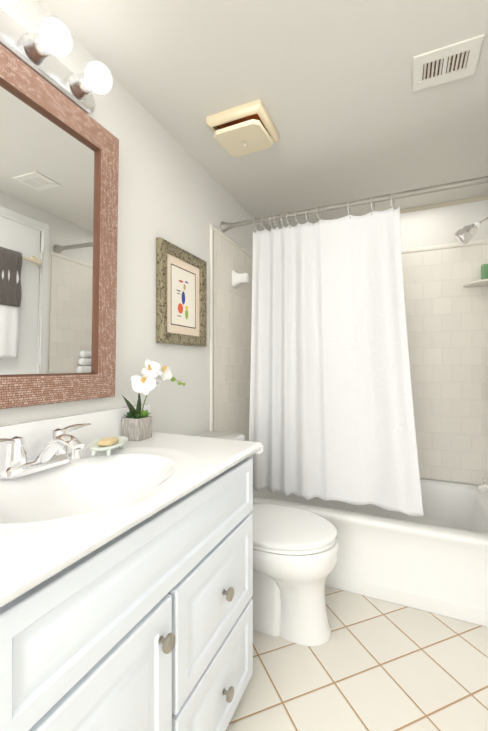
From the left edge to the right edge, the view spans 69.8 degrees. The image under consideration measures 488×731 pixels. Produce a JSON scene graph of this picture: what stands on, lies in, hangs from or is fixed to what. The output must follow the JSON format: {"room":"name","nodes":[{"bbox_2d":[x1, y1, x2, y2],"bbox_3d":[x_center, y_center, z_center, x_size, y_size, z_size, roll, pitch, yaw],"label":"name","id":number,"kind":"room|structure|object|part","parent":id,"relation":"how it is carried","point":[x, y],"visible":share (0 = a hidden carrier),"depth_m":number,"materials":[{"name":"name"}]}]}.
{"room":"bathroom","nodes":[
{"label":"bathroom","id":0,"kind":"room"},
{"bbox_2d":[0,0,263,435],"bbox_3d":[-0.717,0.031,0.831,0.100,2.140,4.390,0,0,24],"label":"wall","id":1,"kind":"structure","parent":0,"point":[171,189],"depth_m":1.44,"materials":[{"name":"white paint"}]},
{"bbox_2d":[0,0,112,115],"bbox_3d":[-0.553,-0.862,0.879,0.156,0.098,0.578,0,0,24],"label":"sconce","id":2,"kind":"object","parent":1,"relation":"attached to","point":[45,46],"visible":1,"depth_m":0.94,"materials":[{"name":"white glass"}]},
{"bbox_2d":[0,44,118,408],"bbox_3d":[-0.607,-0.339,0.887,0.028,0.898,0.752,1,1,24],"label":"mirror","id":3,"kind":"object","parent":1,"relation":"attached to","point":[59,164],"visible":1,"depth_m":1.01,"materials":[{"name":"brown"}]},
{"bbox_2d":[156,237,206,346],"bbox_3d":[-0.279,-0.318,1.645,0.033,0.444,0.378,0,0,24],"label":"picture frame","id":4,"kind":"object","parent":1,"relation":"attached to","point":[181,296],"visible":1,"depth_m":1.61,"materials":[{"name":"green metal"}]},
{"bbox_2d":[171,265,193,326],"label":"art","id":5,"kind":"object","parent":4,"relation":"attached to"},
{"bbox_2d":[210,223,252,431],"bbox_3d":[-0.005,-0.021,2.294,0.010,1.508,0.870,0,0,24],"label":"trim","id":6,"kind":"structure","parent":1,"relation":"attached to","point":[213,228],"depth_m":1.91,"materials":[{"name":"white"}]},
{"bbox_2d":[214,231,252,440],"bbox_3d":[0.004,-0.004,2.311,0.002,1.474,0.840,0,0,24],"label":"wall tile","id":7,"kind":"structure","parent":1,"relation":"attached to","point":[232,306],"depth_m":2.13,"materials":[{"name":"beige tile"}]},
{"bbox_2d":[232,270,249,287],"bbox_3d":[-0.013,-0.533,2.148,0.097,0.104,0.080,0,0,24],"label":"post","id":8,"kind":"object","parent":7,"relation":"attached to","point":[238,279],"visible":1,"depth_m":2.13,"materials":[{"name":"white ceramic"}]},
{"bbox_2d":[37,0,487,230],"bbox_3d":[-0.009,-1.088,0.514,1.650,0.100,4.390,0,0,24],"label":"ceiling","id":9,"kind":"structure","parent":0,"point":[352,115],"depth_m":1.31,"materials":[{"name":"white paint"}]},
{"bbox_2d":[206,99,278,156],"bbox_3d":[0.000,-0.998,1.523,0.247,0.082,0.240,0,0,24],"label":"ceiling fan light","id":10,"kind":"object","parent":9,"relation":"attached to","point":[246,128],"visible":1,"depth_m":1.46,"materials":[{"name":"beige plastic"}]},
{"bbox_2d":[412,34,483,91],"bbox_3d":[0.694,-1.033,1.209,0.201,0.013,0.160,0,0,24],"label":"ceiling vent","id":11,"kind":"object","parent":9,"relation":"in","point":[451,62],"visible":1,"depth_m":1.20,"materials":[{"name":"white"}]},
{"bbox_2d":[226,586,487,730],"bbox_3d":[-0.009,1.152,0.518,1.650,0.100,4.390,0,0,24],"label":"floor","id":12,"kind":"structure","parent":0,"point":[373,664],"depth_m":1.24,"materials":[{"name":"tile"}]},
{"bbox_2d":[0,404,262,730],"bbox_3d":[-0.347,0.628,0.901,0.517,0.944,0.915,0,0,24],"label":"bathroom vanity","id":13,"kind":"object","parent":12,"relation":"on","point":[126,586],"visible":0.9,"depth_m":0.75,"materials":[{"name":"white wood"}]},
{"bbox_2d":[0,404,262,607],"bbox_3d":[-0.350,0.276,0.901,0.508,0.240,0.915,0,0,24],"label":"countertop","id":14,"kind":"structure","parent":13,"relation":"on","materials":[{"name":"white stone"}]},
{"bbox_2d":[0,423,90,478],"bbox_3d":[-0.480,0.217,0.885,0.180,0.098,0.298,0,0,24],"label":"faucet","id":15,"kind":"object","parent":14,"relation":"on","point":[54,455],"depth_m":0.86,"materials":[{"name":"silver metal"}]},
{"bbox_2d":[87,436,127,455],"bbox_3d":[-0.417,0.246,1.076,0.113,0.039,0.164,0,0,24],"label":"soap dish","id":16,"kind":"object","parent":14,"relation":"on","point":[107,444],"visible":0.96,"depth_m":1.05,"materials":[{"name":"white ceramic"}]},
{"bbox_2d":[122,360,185,440],"bbox_3d":[-0.344,0.120,1.357,0.096,0.287,0.341,0,0,24],"label":"orchid","id":17,"kind":"object","parent":14,"relation":"on","point":[137,424],"visible":1,"depth_m":1.27,"materials":[{"name":"white plant"}]},
{"bbox_3d":[-0.390,0.226,1.277,0.078,0.076,0.078,0,0,24],"label":"pot","id":18,"kind":"part","parent":17,"relation":"part of","materials":[{"name":"grey wood"}]},
{"bbox_3d":[-0.313,0.114,1.389,0.033,0.160,0.256,0,0,24],"label":"stem","id":19,"kind":"part","parent":17,"relation":"part of","materials":[{"name":"green"}]},
{"bbox_2d":[198,431,338,645],"bbox_3d":[0.058,0.727,1.555,0.706,0.744,0.450,0,0,24],"label":"toilet","id":20,"kind":"object","parent":12,"relation":"on","point":[295,553],"visible":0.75,"depth_m":1.40,"materials":[{"name":"white ceramic"}]},
{"bbox_3d":[-0.172,0.540,1.657,0.203,0.370,0.450,0,0,24],"label":"tank","id":21,"kind":"part","parent":20,"relation":"part of","materials":[{"name":"white ceramic"}]},
{"bbox_3d":[0.151,0.692,1.514,0.489,0.047,0.380,0,0,24],"label":"seat","id":22,"kind":"part","parent":20,"relation":"part of","materials":[{"name":"white"}]},
{"bbox_2d":[253,478,487,626],"bbox_3d":[0.675,0.916,2.056,1.426,0.363,0.799,0,0,24],"label":"bathtub","id":23,"kind":"object","parent":12,"relation":"on","point":[434,559],"visible":0.42,"depth_m":1.64,"materials":[{"name":"white ceramic"}]},
{"bbox_2d":[400,200,487,484],"bbox_3d":[0.863,0.028,2.476,1.450,2.140,0.100,0,0,24],"label":"wall","id":24,"kind":"structure","parent":0,"point":[434,226],"depth_m":2.24,"materials":[{"name":"white paint"}]},
{"bbox_2d":[402,244,485,483],"bbox_3d":[0.839,-0.005,2.423,1.434,1.474,0.002,0,0,24],"label":"wall tile","id":25,"kind":"structure","parent":24,"relation":"attached to","point":[446,311],"depth_m":2.22,"materials":[{"name":"beige tile"}]},
{"bbox_2d":[400,195,487,213],"bbox_3d":[0.842,-1.028,2.428,1.450,0.028,0.002,0,0,24],"label":"trim","id":26,"kind":"structure","parent":24,"relation":"attached to","point":[449,203],"depth_m":2.23,"materials":[{"name":"beige paint"}]},
{"bbox_2d":[401,239,486,253],"bbox_3d":[0.840,-0.759,2.423,1.450,0.034,0.010,0,0,24],"label":"trim","id":27,"kind":"structure","parent":24,"relation":"attached to","point":[484,241],"depth_m":2.23,"materials":[{"name":"white"}]},
{"bbox_2d":[463,264,487,286],"bbox_3d":[1.404,-0.546,2.096,0.135,0.120,0.135,0,0,24],"label":"corner shelf","id":28,"kind":"object","parent":24,"relation":"attached to","point":[483,281],"visible":1,"depth_m":2.09,"materials":[{"name":"beige ceramic"}]},
{"bbox_3d":[1.404,-0.495,2.096,0.135,0.018,0.135,0,0,24],"label":"dish","id":29,"kind":"part","parent":28,"relation":"part of","materials":[{"name":"beige ceramic"}]},
{"bbox_2d":[481,264,487,279],"bbox_3d":[1.446,-0.555,2.101,0.036,0.102,0.040,0,0,24],"label":"bottle","id":30,"kind":"object","parent":28,"relation":"on","point":[484,268],"depth_m":2.08,"materials":[{"name":"green plastic"}]},
{"bbox_2d":[486,244,487,481],"bbox_3d":[1.329,-0.003,1.760,0.002,1.474,0.770,0,0,24],"label":"wall tile","id":31,"kind":"structure","parent":24,"relation":"attached to","point":[486,244],"depth_m":2.14,"materials":[{"name":"beige tile"}]},
{"bbox_2d":[454,217,487,244],"bbox_3d":[1.230,-0.723,1.825,0.233,0.166,0.087,0,0,24],"label":"shower head","id":32,"kind":"object","parent":31,"relation":"attached to","point":[464,235],"visible":1,"depth_m":1.82},
{"bbox_2d":[477,477,487,491],"bbox_3d":[1.280,0.453,1.810,0.128,0.417,0.150,0,0,24],"label":"tub spout","id":33,"kind":"object","parent":31,"relation":"attached to","point":[483,487],"visible":1,"depth_m":1.81,"materials":[{"name":"silver metal"}]},
{"bbox_3d":[0.699,0.032,0.202,0.100,2.140,4.390,0,0,24],"label":"wall","id":34,"kind":"structure","parent":0,"visible":0},
{"bbox_2d":[221,176,487,515],"bbox_3d":[0.538,-0.068,1.748,1.444,1.537,0.069,0,0,24],"label":"shower curtain","id":35,"kind":"object","parent":34,"relation":"attached to","point":[331,415],"visible":0.98,"depth_m":1.78,"materials":[{"name":"white fabric"}]},
{"bbox_3d":[0.537,-0.805,1.744,1.444,0.062,0.062,0,0,24],"label":"rod","id":36,"kind":"part","parent":35,"relation":"part of","materials":[{"name":"silver metal"}]}
]}

